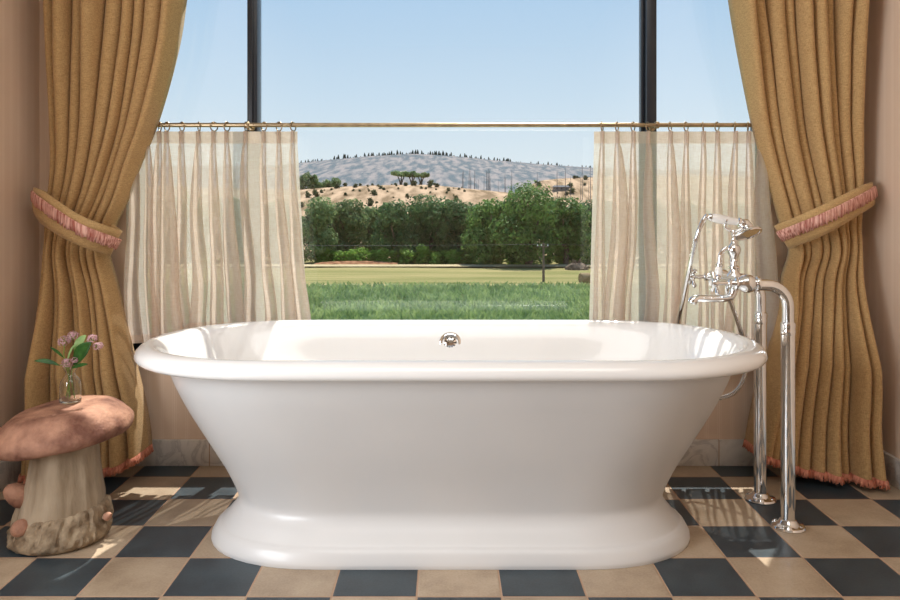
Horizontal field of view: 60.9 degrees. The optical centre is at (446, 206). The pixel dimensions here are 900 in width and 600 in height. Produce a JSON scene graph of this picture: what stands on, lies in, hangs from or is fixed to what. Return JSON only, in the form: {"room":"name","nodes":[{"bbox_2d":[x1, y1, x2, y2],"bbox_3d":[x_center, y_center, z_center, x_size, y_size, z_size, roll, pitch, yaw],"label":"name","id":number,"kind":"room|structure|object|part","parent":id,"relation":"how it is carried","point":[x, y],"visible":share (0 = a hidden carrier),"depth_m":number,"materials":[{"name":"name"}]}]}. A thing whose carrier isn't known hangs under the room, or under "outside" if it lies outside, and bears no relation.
{"room":"bathroom","nodes":[
{"label":"bathroom","id":0,"kind":"room"},
{"bbox_2d":[0,0,38,460],"bbox_3d":[-1.522,-0.459,-0.240,0.150,2.750,5.920,0,0,0],"label":"wall","id":1,"kind":"structure","parent":0,"point":[19,19],"depth_m":2.59,"materials":[{"name":"paint"}]},
{"bbox_2d":[0,460,21,491],"bbox_3d":[-1.440,0.869,-0.247,0.014,0.094,5.905,0,0,0],"label":"baseboard","id":2,"kind":"structure","parent":1,"relation":"attached to","point":[10,471],"depth_m":2.50,"materials":[{"name":"stone"}]},
{"bbox_2d":[17,0,186,483],"bbox_3d":[-1.102,-0.389,2.558,0.627,2.590,0.238,0,0,-3],"label":"drape","id":3,"kind":"object","parent":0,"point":[110,64],"visible":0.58,"depth_m":2.56,"materials":[{"name":"beige fabric"}]},
{"bbox_2d":[30,187,122,255],"bbox_3d":[-1.273,0.050,2.571,0.364,0.235,0.200,0,0,21],"label":"tieback","id":4,"kind":"object","parent":3,"relation":"attached to","point":[51,213],"visible":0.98,"depth_m":2.47,"materials":[{"name":"beige fabric"}]},
{"bbox_2d":[0,466,899,599],"bbox_3d":[0.015,0.976,-0.235,3.225,0.120,6.230,0,0,0],"label":"floor","id":5,"kind":"structure","parent":0,"point":[158,545],"depth_m":1.97,"materials":[{"name":"tile"}]},
{"bbox_2d":[0,395,133,555],"bbox_3d":[-1.075,0.735,2.157,0.361,0.379,0.374,0,0,-15],"label":"stool","id":6,"kind":"object","parent":5,"relation":"on","point":[63,505],"visible":0.99,"depth_m":2.04,"materials":[{"name":"stone"}]},
{"bbox_3d":[-1.166,0.857,2.088,0.048,0.134,0.036,0,0,0],"label":"stem","id":7,"kind":"part","parent":6,"relation":"part of","materials":[{"name":"stone"}]},
{"bbox_3d":[-1.072,0.758,2.126,0.233,0.255,0.234,0,0,0],"label":"stem","id":8,"kind":"part","parent":6,"relation":"part of","materials":[{"name":"stone"}]},
{"bbox_2d":[59,366,81,403],"bbox_3d":[-1.064,0.502,2.165,0.058,0.098,0.058,0,0,-4],"label":"bud vase","id":9,"kind":"object","parent":6,"relation":"on","point":[70,386],"visible":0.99,"depth_m":2.15,"materials":[{"name":"clear glass"}]},
{"bbox_2d":[35,344,74,368],"bbox_3d":[-1.106,0.463,2.164,0.112,0.154,0.018,0,0,-6],"label":"stem","id":10,"kind":"object","parent":9,"relation":"in","point":[47,361],"visible":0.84,"depth_m":2.16,"materials":[{"name":"green plant"}]},
{"bbox_2d":[50,331,79,368],"bbox_3d":[-1.081,0.445,2.165,0.075,0.190,0.040,0,0,-8],"label":"stem","id":11,"kind":"object","parent":9,"relation":"in","point":[70,336],"visible":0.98,"depth_m":2.16,"materials":[{"name":"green plant"}]},
{"bbox_2d":[61,357,86,368],"bbox_3d":[-1.043,0.480,2.150,0.077,0.119,0.032,0,0,0],"label":"stem","id":12,"kind":"object","parent":9,"relation":"in","point":[66,361],"visible":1,"depth_m":2.15,"materials":[{"name":"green plant"}]},
{"bbox_2d":[72,334,103,366],"bbox_3d":[-1.016,0.450,2.160,0.092,0.180,0.039,0,0,0],"label":"stem","id":13,"kind":"object","parent":9,"relation":"in","point":[81,348],"visible":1,"depth_m":2.15,"materials":[{"name":"green plant"}]},
{"bbox_2d":[134,320,767,569],"bbox_3d":[0.010,0.643,2.180,1.740,0.545,0.735,0,0,0],"label":"bathtub","id":14,"kind":"object","parent":5,"relation":"on","point":[342,444],"visible":1,"depth_m":1.96,"materials":[{"name":"white ceramic"}]},
{"bbox_2d":[444,336,456,346],"bbox_3d":[0.011,0.439,2.464,0.049,0.047,0.014,0,0,0],"label":"grille","id":15,"kind":"object","parent":14,"relation":"attached to","point":[449,341],"depth_m":2.46,"materials":[{"name":"silver metal"}]},
{"bbox_2d":[153,321,748,359],"bbox_3d":[0.010,0.556,2.180,1.648,0.368,0.652,0,0,0],"label":"basin","id":16,"kind":"object","parent":14,"relation":"in","point":[254,340],"depth_m":2.45,"materials":[{"name":"white ceramic"}]},
{"bbox_2d":[688,219,805,533],"bbox_3d":[0.873,0.476,2.296,0.311,0.879,0.307,0,0,0],"label":"tub filler","id":17,"kind":"object","parent":5,"relation":"on","point":[735,281],"visible":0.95,"depth_m":2.19,"materials":[{"name":"silver metal"}]},
{"bbox_3d":[0.780,0.218,2.396,0.050,0.064,0.064,0,0,0],"label":"cross handle","id":18,"kind":"part","parent":17,"relation":"part of","materials":[{"name":"silver metal"}]},
{"bbox_3d":[0.797,0.262,2.290,0.153,0.063,0.034,0,0,0],"label":"spout","id":19,"kind":"part","parent":17,"relation":"part of","materials":[{"name":"silver metal"}]},
{"bbox_2d":[676,214,761,399],"bbox_3d":[0.846,0.324,2.402,0.215,0.610,0.286,0,0,7],"label":"shower","id":20,"kind":"object","parent":17,"relation":"attached to","point":[748,231],"visible":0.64,"depth_m":2.31,"materials":[{"name":"silver metal"}]},
{"bbox_3d":[0.809,0.196,2.283,0.024,0.038,0.024,0,0,0],"label":"lever","id":21,"kind":"part","parent":17,"relation":"part of","materials":[{"name":"silver metal"}]},
{"bbox_3d":[0.780,0.218,2.190,0.050,0.064,0.064,0,0,0],"label":"cross handle","id":22,"kind":"part","parent":17,"relation":"part of","materials":[{"name":"silver metal"}]},
{"bbox_2d":[728,0,890,490],"bbox_3d":[1.157,-0.389,2.557,0.557,2.590,0.234,0,0,0],"label":"drape","id":23,"kind":"object","parent":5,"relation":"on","point":[802,63],"visible":0.88,"depth_m":2.56,"materials":[{"name":"beige fabric"}]},
{"bbox_2d":[774,182,877,248],"bbox_3d":[1.306,0.029,2.569,0.403,0.228,0.193,0,0,-20],"label":"tieback","id":24,"kind":"object","parent":23,"relation":"attached to","point":[813,224],"visible":1,"depth_m":2.47,"materials":[{"name":"beige fabric"}]},
{"bbox_2d":[39,0,862,438],"bbox_3d":[0.015,-0.459,2.800,3.225,2.750,0.160,0,0,0],"label":"wall","id":25,"kind":"structure","parent":0,"point":[170,418],"depth_m":2.72,"materials":[{"name":"paint"}]},
{"bbox_2d":[133,342,143,350],"bbox_3d":[0.007,0.495,2.714,2.325,0.032,0.012,0,0,0],"label":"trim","id":26,"kind":"structure","parent":25,"relation":"attached to","point":[136,345],"depth_m":2.71,"materials":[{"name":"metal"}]},
{"bbox_2d":[135,439,772,465],"bbox_3d":[0.015,0.870,2.713,2.925,0.092,0.014,0,0,0],"label":"baseboard","id":27,"kind":"structure","parent":25,"relation":"attached to","point":[167,452],"depth_m":2.71,"materials":[{"name":"stone"}]},
{"bbox_2d":[158,121,750,130],"bbox_3d":[0.010,-0.284,2.688,2.506,0.030,0.074,0,0,0],"label":"curtain rod","id":28,"kind":"object","parent":25,"relation":"attached to","point":[251,126],"visible":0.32,"depth_m":2.66,"materials":[{"name":"gold metal"}]},
{"bbox_2d":[124,121,310,342],"bbox_3d":[-0.792,0.086,2.652,0.652,0.768,0.058,0,0,0],"label":"sheer curtain","id":29,"kind":"object","parent":28,"relation":"hanging from","point":[214,233],"visible":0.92,"depth_m":2.65,"materials":[{"name":"fabric"}]},
{"bbox_2d":[589,122,778,347],"bbox_3d":[0.820,0.121,2.653,0.666,0.837,0.063,0,0,0],"label":"sheer curtain","id":30,"kind":"object","parent":28,"relation":"hanging from","point":[652,191],"visible":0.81,"depth_m":2.65,"materials":[{"name":"fabric"}]},
{"bbox_2d":[247,0,752,131],"bbox_3d":[0.007,-0.332,2.760,2.285,1.665,0.069,0,0,0],"label":"window","id":31,"kind":"structure","parent":25,"relation":"in","point":[647,8],"depth_m":2.73,"materials":[{"name":"metal"}]},
{"bbox_2d":[863,0,899,458],"bbox_3d":[1.553,-0.459,-0.240,0.150,2.750,5.920,0,0,0],"label":"wall","id":32,"kind":"structure","parent":0,"point":[881,222],"depth_m":2.58,"materials":[{"name":"paint"}]},
{"bbox_2d":[883,450,899,489],"bbox_3d":[1.471,0.869,-0.247,0.014,0.094,5.905,0,0,0],"label":"baseboard","id":33,"kind":"structure","parent":32,"relation":"attached to","point":[892,463],"depth_m":2.52,"materials":[{"name":"stone"}]},
{"label":"outside","id":34,"kind":"structure","parent":0,"visible":0},
{"bbox_2d":[314,261,396,263],"bbox_3d":[-12.454,7.590,105.550,11.347,0.420,3.900,0,0,0],"label":"bank","id":35,"kind":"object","parent":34,"point":[331,262],"visible":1,"depth_m":104.39,"materials":[{"name":"red soil"}]},
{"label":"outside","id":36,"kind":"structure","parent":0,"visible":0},
{"bbox_2d":[304,264,590,265],"bbox_3d":[0.000,7.775,102.000,280.000,0.050,3.000,0,0,0],"label":"track","id":37,"kind":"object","parent":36,"point":[304,264],"visible":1,"depth_m":101.85,"materials":[{"name":"beige soil"}]},
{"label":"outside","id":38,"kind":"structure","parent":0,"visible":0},
{"bbox_2d":[299,154,592,192],"bbox_3d":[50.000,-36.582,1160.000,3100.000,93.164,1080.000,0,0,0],"label":"hill","id":39,"kind":"structure","parent":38,"point":[444,170],"depth_m":885.01,"materials":[{"name":"grey stone"}]},
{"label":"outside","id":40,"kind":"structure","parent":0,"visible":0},
{"bbox_2d":[523,177,592,200],"bbox_3d":[160.000,-1.456,405.000,440.000,31.936,230.000,0,0,0],"label":"hill","id":41,"kind":"structure","parent":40,"point":[576,182],"depth_m":378.00,"materials":[{"name":"beige soil"}]},
{"bbox_2d":[553,185,569,190],"bbox_3d":[55.363,-9.020,372.000,8.400,3.000,5.200,0,0,0],"label":"house","id":42,"kind":"structure","parent":41,"relation":"on","point":[555,187],"depth_m":370.01,"materials":[{"name":"grey"}]},
{"bbox_2d":[565,168,565,197],"bbox_3d":[51.435,-9.967,333.722,1.080,13.836,1.136,0,0,24],"label":"snag","id":43,"kind":"object","parent":41,"relation":"on","point":[565,168],"visible":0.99,"depth_m":333.71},
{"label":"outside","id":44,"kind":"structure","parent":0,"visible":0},
{"label":"crop","id":45,"kind":"object","parent":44,"visible":0},
{"bbox_2d":[306,280,589,319],"bbox_3d":[0.054,7.585,60.469,64.974,0.950,30.000,0,0,0],"label":"grass","id":46,"kind":"structure","parent":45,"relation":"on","point":[412,301],"depth_m":60.71,"materials":[{"name":"green plant"}]},
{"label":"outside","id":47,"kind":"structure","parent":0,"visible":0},
{"bbox_2d":[304,259,590,289],"bbox_3d":[0.000,7.996,103.500,300.000,0.220,63.000,0,0,0],"label":"field","id":48,"kind":"structure","parent":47,"point":[359,274],"depth_m":89.42,"materials":[{"name":"yellow plant"}]},
{"bbox_2d":[310,246,332,262],"bbox_3d":[-17.838,6.925,108.257,3.537,2.812,2.176,0,0,0],"label":"shrub","id":49,"kind":"object","parent":48,"relation":"on","point":[327,251],"visible":0.68,"depth_m":107.92,"materials":[{"name":"green plant"}]},
{"bbox_2d":[302,196,342,262],"bbox_3d":[-18.788,3.395,109.924,7.485,10.248,7.677,0,0,0],"label":"tree","id":50,"kind":"object","parent":48,"relation":"on","point":[316,219],"visible":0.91,"depth_m":108.26,"materials":[{"name":"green plant"}]},
{"bbox_2d":[317,251,342,261],"bbox_3d":[-16.761,7.253,109.171,4.219,2.027,2.595,0,0,-25],"label":"shrub","id":51,"kind":"object","parent":48,"relation":"on","point":[330,254],"visible":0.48,"depth_m":108.74,"materials":[{"name":"green plant"}]},
{"bbox_2d":[322,202,344,249],"bbox_3d":[-19.244,4.162,127.489,8.502,9.892,8.071,0,0,0],"label":"tree","id":52,"kind":"object","parent":48,"relation":"on","point":[336,202],"visible":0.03,"depth_m":125.86,"materials":[{"name":"green plant"}]},
{"bbox_2d":[333,250,346,260],"bbox_3d":[-15.137,7.181,107.556,1.969,2.199,3.200,0,0,16],"label":"shrub","id":53,"kind":"object","parent":48,"relation":"on","point":[338,257],"visible":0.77,"depth_m":107.36,"materials":[{"name":"green plant"}]},
{"bbox_2d":[328,198,370,258],"bbox_3d":[-14.957,3.589,114.246,7.479,9.927,6.868,0,0,0],"label":"tree","id":54,"kind":"object","parent":48,"relation":"on","point":[349,224],"visible":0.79,"depth_m":113.08,"materials":[{"name":"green plant"}]},
{"bbox_2d":[344,249,358,260],"bbox_3d":[-13.291,7.095,107.884,2.888,2.406,1.777,0,0,31],"label":"shrub","id":55,"kind":"object","parent":48,"relation":"on","point":[350,257],"visible":0.8,"depth_m":107.57,"materials":[{"name":"green plant"}]},
{"bbox_2d":[354,247,368,260],"bbox_3d":[-12.147,6.999,108.993,2.395,2.635,3.894,0,0,-9],"label":"shrub","id":56,"kind":"object","parent":48,"relation":"on","point":[360,251],"visible":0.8,"depth_m":108.55,"materials":[{"name":"green plant"}]},
{"bbox_2d":[356,206,384,254],"bbox_3d":[-11.751,4.011,120.109,5.713,8.594,5.570,0,0,0],"label":"tree","id":57,"kind":"object","parent":48,"relation":"on","point":[368,211],"visible":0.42,"depth_m":118.73,"materials":[{"name":"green plant"}]},
{"bbox_2d":[363,249,379,260],"bbox_3d":[-10.231,7.169,109.124,3.570,2.230,2.196,0,0,6],"label":"shrub","id":58,"kind":"object","parent":48,"relation":"on","point":[371,255],"visible":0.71,"depth_m":108.66,"materials":[{"name":"green plant"}]},
{"bbox_2d":[376,248,391,261],"bbox_3d":[-8.868,7.013,107.868,2.883,2.602,1.774,0,0,-43],"label":"shrub","id":59,"kind":"object","parent":48,"relation":"on","point":[383,256],"visible":0.83,"depth_m":107.39,"materials":[{"name":"green plant"}]},
{"bbox_2d":[367,198,421,263],"bbox_3d":[-7.346,3.732,110.637,8.579,9.960,7.546,0,0,0],"label":"tree","id":60,"kind":"object","parent":48,"relation":"on","point":[393,218],"visible":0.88,"depth_m":109.22,"materials":[{"name":"green plant"}]},
{"bbox_2d":[388,249,402,262],"bbox_3d":[-7.424,7.084,109.362,2.395,2.433,3.894,0,0,22],"label":"shrub","id":61,"kind":"object","parent":48,"relation":"on","point":[394,258],"visible":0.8,"depth_m":108.34,"materials":[{"name":"green plant"}]},
{"bbox_2d":[398,248,414,263],"bbox_3d":[-5.943,7.014,107.902,2.362,2.599,3.841,0,0,-28],"label":"shrub","id":62,"kind":"object","parent":48,"relation":"on","point":[403,253],"visible":0.93,"depth_m":107.16,"materials":[{"name":"green plant"}]},
{"bbox_2d":[407,248,423,262],"bbox_3d":[-4.836,7.084,109.384,4.219,2.433,2.595,0,0,37],"label":"shrub","id":63,"kind":"object","parent":48,"relation":"on","point":[410,248],"visible":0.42,"depth_m":108.76,"materials":[{"name":"green plant"}]},
{"bbox_2d":[413,244,428,263],"bbox_3d":[-3.662,6.760,108.012,2.568,3.208,1.579,0,0,-12],"label":"shrub","id":64,"kind":"object","parent":48,"relation":"on","point":[420,259],"visible":0.91,"depth_m":107.81,"materials":[{"name":"green plant"}]},
{"bbox_2d":[424,250,435,263],"bbox_3d":[-2.746,7.169,109.135,3.570,2.230,2.196,0,0,-37],"label":"shrub","id":65,"kind":"object","parent":48,"relation":"on","point":[430,251],"visible":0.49,"depth_m":108.84,"materials":[{"name":"green plant"}]},
{"bbox_2d":[408,193,455,257],"bbox_3d":[-1.879,3.110,113.400,8.744,10.442,7.937,0,0,0],"label":"tree","id":66,"kind":"object","parent":48,"relation":"on","point":[427,220],"visible":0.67,"depth_m":111.46,"materials":[{"name":"green plant"}]},
{"bbox_2d":[429,252,442,263],"bbox_3d":[-1.472,7.265,107.523,2.166,2.000,3.521,0,0,3],"label":"shrub","id":67,"kind":"object","parent":48,"relation":"on","point":[435,256],"visible":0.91,"depth_m":107.31,"materials":[{"name":"green plant"}]},
{"bbox_2d":[437,250,449,263],"bbox_3d":[-0.268,7.169,108.975,2.595,2.230,4.219,0,0,-22],"label":"shrub","id":68,"kind":"object","parent":48,"relation":"on","point":[442,251],"visible":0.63,"depth_m":108.31,"materials":[{"name":"green plant"}]},
{"bbox_2d":[438,196,452,251],"bbox_3d":[-0.342,3.777,130.587,8.116,11.301,8.056,0,0,0],"label":"tree","id":69,"kind":"object","parent":48,"relation":"on","point":[440,199],"visible":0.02,"depth_m":130.60,"materials":[{"name":"green plant"}]},
{"bbox_2d":[428,198,475,259],"bbox_3d":[1.289,3.481,111.088,8.184,9.663,7.121,0,0,0],"label":"tree","id":70,"kind":"object","parent":48,"relation":"on","point":[451,232],"visible":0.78,"depth_m":109.43,"materials":[{"name":"green plant"}]},
{"bbox_2d":[443,249,460,263],"bbox_3d":[0.829,7.097,107.709,2.883,2.402,1.774,0,0,19],"label":"shrub","id":71,"kind":"object","parent":48,"relation":"on","point":[451,255],"visible":0.96,"depth_m":107.39,"materials":[{"name":"green plant"}]},
{"bbox_2d":[456,248,467,263],"bbox_3d":[2.343,7.084,109.160,3.894,2.433,2.395,0,0,-6],"label":"shrub","id":72,"kind":"object","parent":48,"relation":"on","point":[459,252],"visible":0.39,"depth_m":108.51,"materials":[{"name":"green plant"}]},
{"bbox_2d":[462,253,475,263],"bbox_3d":[3.378,7.349,107.717,2.164,1.798,3.517,0,0,34],"label":"shrub","id":73,"kind":"object","parent":48,"relation":"on","point":[468,258],"visible":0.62,"depth_m":107.04,"materials":[{"name":"green plant"}]},
{"bbox_2d":[465,202,479,247],"bbox_3d":[4.493,4.228,125.998,7.526,10.296,7.743,0,0,0],"label":"tree","id":74,"kind":"object","parent":48,"relation":"on","point":[470,203],"visible":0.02,"depth_m":125.58,"materials":[{"name":"green plant"}]},
{"bbox_2d":[460,197,509,264],"bbox_3d":[5.573,3.464,105.968,7.751,9.690,9.334,0,0,0],"label":"tree","id":75,"kind":"object","parent":48,"relation":"on","point":[484,215],"visible":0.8,"depth_m":104.09,"materials":[{"name":"green plant"}]},
{"bbox_2d":[489,255,505,263],"bbox_3d":[6.922,7.429,108.327,3.537,1.607,2.176,0,0,25],"label":"shrub","id":76,"kind":"object","parent":48,"relation":"on","point":[500,261],"visible":0.26,"depth_m":107.73,"materials":[{"name":"green plant"}]},
{"bbox_2d":[494,198,535,254],"bbox_3d":[11.069,4.056,124.128,9.254,11.038,8.675,0,0,0],"label":"tree","id":77,"kind":"object","parent":48,"relation":"on","point":[504,198],"visible":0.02,"depth_m":123.48,"materials":[{"name":"green plant"}]},
{"bbox_2d":[485,180,562,266],"bbox_3d":[10.333,2.811,104.717,10.496,13.114,12.416,0,0,0],"label":"tree","id":78,"kind":"object","parent":48,"relation":"on","point":[527,226],"visible":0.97,"depth_m":101.75,"materials":[{"name":"green plant"}]},
{"bbox_2d":[537,243,548,281],"bbox_3d":[10.356,6.100,82.974,1.300,4.399,0.347,0,0,0],"label":"utility pole","id":79,"kind":"object","parent":48,"relation":"on","point":[543,246],"visible":0.97,"depth_m":82.90,"materials":[{"name":"brown wood"}]},
{"bbox_2d":[303,244,564,245],"bbox_3d":[0.000,3.948,89.930,150.004,0.920,14.165,0,0,0],"label":"power line","id":80,"kind":"object","parent":79,"relation":"attached to","point":[510,244],"visible":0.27,"depth_m":85.38,"materials":[{"name":"grey metal"}]},
{"bbox_2d":[545,255,552,263],"bbox_3d":[13.871,7.442,106.131,1.550,1.574,2.520,0,0,-3],"label":"shrub","id":81,"kind":"object","parent":48,"relation":"on","point":[549,258],"visible":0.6,"depth_m":105.36,"materials":[{"name":"green plant"}]},
{"bbox_2d":[542,197,562,256],"bbox_3d":[16.790,3.675,121.729,9.506,10.615,9.786,0,0,0],"label":"tree","id":82,"kind":"object","parent":48,"relation":"on","point":[553,197],"visible":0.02,"depth_m":121.07,"materials":[{"name":"green plant"}]},
{"bbox_2d":[553,256,570,263],"bbox_3d":[16.148,7.435,107.020,2.156,1.592,3.504,0,0,-34],"label":"shrub","id":83,"kind":"object","parent":48,"relation":"on","point":[559,260],"visible":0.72,"depth_m":106.81,"materials":[{"name":"green plant"}]},
{"bbox_2d":[546,196,591,263],"bbox_3d":[17.061,3.474,106.709,7.753,10.155,7.470,0,0,0],"label":"tree","id":84,"kind":"object","parent":48,"relation":"on","point":[574,238],"visible":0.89,"depth_m":104.70,"materials":[{"name":"green plant"}]},
{"bbox_2d":[569,256,583,262],"bbox_3d":[17.906,7.441,106.267,2.525,1.577,1.553,0,0,12],"label":"shrub","id":85,"kind":"object","parent":48,"relation":"on","point":[574,257],"visible":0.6,"depth_m":106.04,"materials":[{"name":"green plant"}]},
{"bbox_2d":[564,259,589,269],"bbox_3d":[16.441,7.790,97.072,3.478,2.419,2.755,0,0,0],"label":"brush pile","id":86,"kind":"object","parent":48,"relation":"on","point":[576,265],"visible":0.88,"depth_m":96.41,"materials":[{"name":"plant"}]},
{"bbox_2d":[570,199,591,255],"bbox_3d":[22.040,3.534,112.548,9.785,9.601,8.742,0,0,0],"label":"tree","id":87,"kind":"object","parent":48,"relation":"on","point":[587,203],"visible":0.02,"depth_m":110.83,"materials":[{"name":"green plant"}]},
{"bbox_2d":[578,273,589,283],"bbox_3d":[14.422,7.450,80.127,1.260,1.118,1.308,0,0,0],"label":"hay bale","id":88,"kind":"object","parent":48,"relation":"on","point":[583,277],"visible":0.73,"depth_m":79.69},
{"bbox_2d":[584,251,590,263],"bbox_3d":[19.903,7.186,107.092,1.764,2.189,2.867,0,0,28],"label":"shrub","id":89,"kind":"object","parent":48,"relation":"on","point":[587,251],"visible":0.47,"depth_m":106.67,"materials":[{"name":"green plant"}]},
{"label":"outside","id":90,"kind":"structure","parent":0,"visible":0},
{"bbox_2d":[300,185,591,258],"bbox_3d":[0.000,0.316,224.000,520.000,15.369,212.000,0,0,0],"label":"hill golden","id":91,"kind":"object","parent":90,"point":[474,196],"visible":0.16,"depth_m":216.56,"materials":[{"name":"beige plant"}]},
{"bbox_2d":[299,174,306,188],"bbox_3d":[-48.325,-8.008,255.954,3.579,5.989,3.779,0,0,0],"label":"tree","id":92,"kind":"object","parent":91,"relation":"on","point":[302,182],"visible":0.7,"depth_m":255.24,"materials":[{"name":"green plant"}]},
{"bbox_2d":[303,171,311,188],"bbox_3d":[-46.092,-8.498,255.664,4.813,6.764,4.755,0,0,0],"label":"tree","id":93,"kind":"object","parent":91,"relation":"on","point":[308,175],"visible":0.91,"depth_m":254.86,"materials":[{"name":"green plant"}]},
{"bbox_2d":[309,174,318,187],"bbox_3d":[-44.549,-8.155,256.027,3.941,5.715,4.285,0,0,0],"label":"tree","id":94,"kind":"object","parent":91,"relation":"on","point":[314,179],"visible":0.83,"depth_m":255.24,"materials":[{"name":"green plant"}]},
{"bbox_2d":[314,182,322,187],"bbox_3d":[-43.024,-7.000,255.815,3.224,3.236,3.475,0,0,0],"label":"tree","id":95,"kind":"object","parent":91,"relation":"on","point":[317,184],"visible":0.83,"depth_m":254.86,"materials":[{"name":"green plant"}]},
{"bbox_2d":[321,179,330,187],"bbox_3d":[-40.724,-7.382,255.803,4.445,4.096,4.788,0,0,0],"label":"tree","id":96,"kind":"object","parent":91,"relation":"on","point":[326,180],"visible":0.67,"depth_m":255.14,"materials":[{"name":"green plant"}]},
{"bbox_2d":[329,177,341,186],"bbox_3d":[-37.438,-7.850,255.835,5.274,4.476,4.429,0,0,0],"label":"tree","id":97,"kind":"object","parent":91,"relation":"on","point":[335,180],"visible":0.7,"depth_m":255.05,"materials":[{"name":"green plant"}]},
{"bbox_2d":[390,170,409,184],"bbox_3d":[-15.950,-9.550,258.588,7.243,5.787,4.822,0,0,0],"label":"tree","id":98,"kind":"object","parent":91,"relation":"on","point":[401,174],"visible":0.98,"depth_m":257.81,"materials":[{"name":"green plant"}]},
{"bbox_3d":[-15.950,-11.198,258.588,7.243,2.491,4.822,0,0,0],"label":"crown","id":99,"kind":"part","parent":98,"relation":"part of","materials":[{"name":"green plant"}]},
{"bbox_2d":[406,171,419,183],"bbox_3d":[-11.851,-9.511,260.905,5.798,5.821,3.972,0,0,0],"label":"tree","id":100,"kind":"object","parent":91,"relation":"on","point":[412,173],"visible":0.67,"depth_m":259.95,"materials":[{"name":"green plant"}]},
{"bbox_3d":[-11.851,-11.132,260.905,5.798,2.580,3.972,0,0,0],"label":"crown","id":101,"kind":"part","parent":100,"relation":"part of","materials":[{"name":"green plant"}]},
{"bbox_2d":[414,172,429,184],"bbox_3d":[-8.399,-9.338,257.652,5.545,5.203,4.627,0,0,0],"label":"tree","id":102,"kind":"object","parent":91,"relation":"on","point":[422,175],"visible":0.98,"depth_m":257.11,"materials":[{"name":"green plant"}]},
{"bbox_3d":[-8.423,-10.832,257.813,5.704,2.215,4.108,0,0,-11],"label":"crown","id":103,"kind":"part","parent":102,"relation":"part of","materials":[{"name":"green plant"}]}
]}

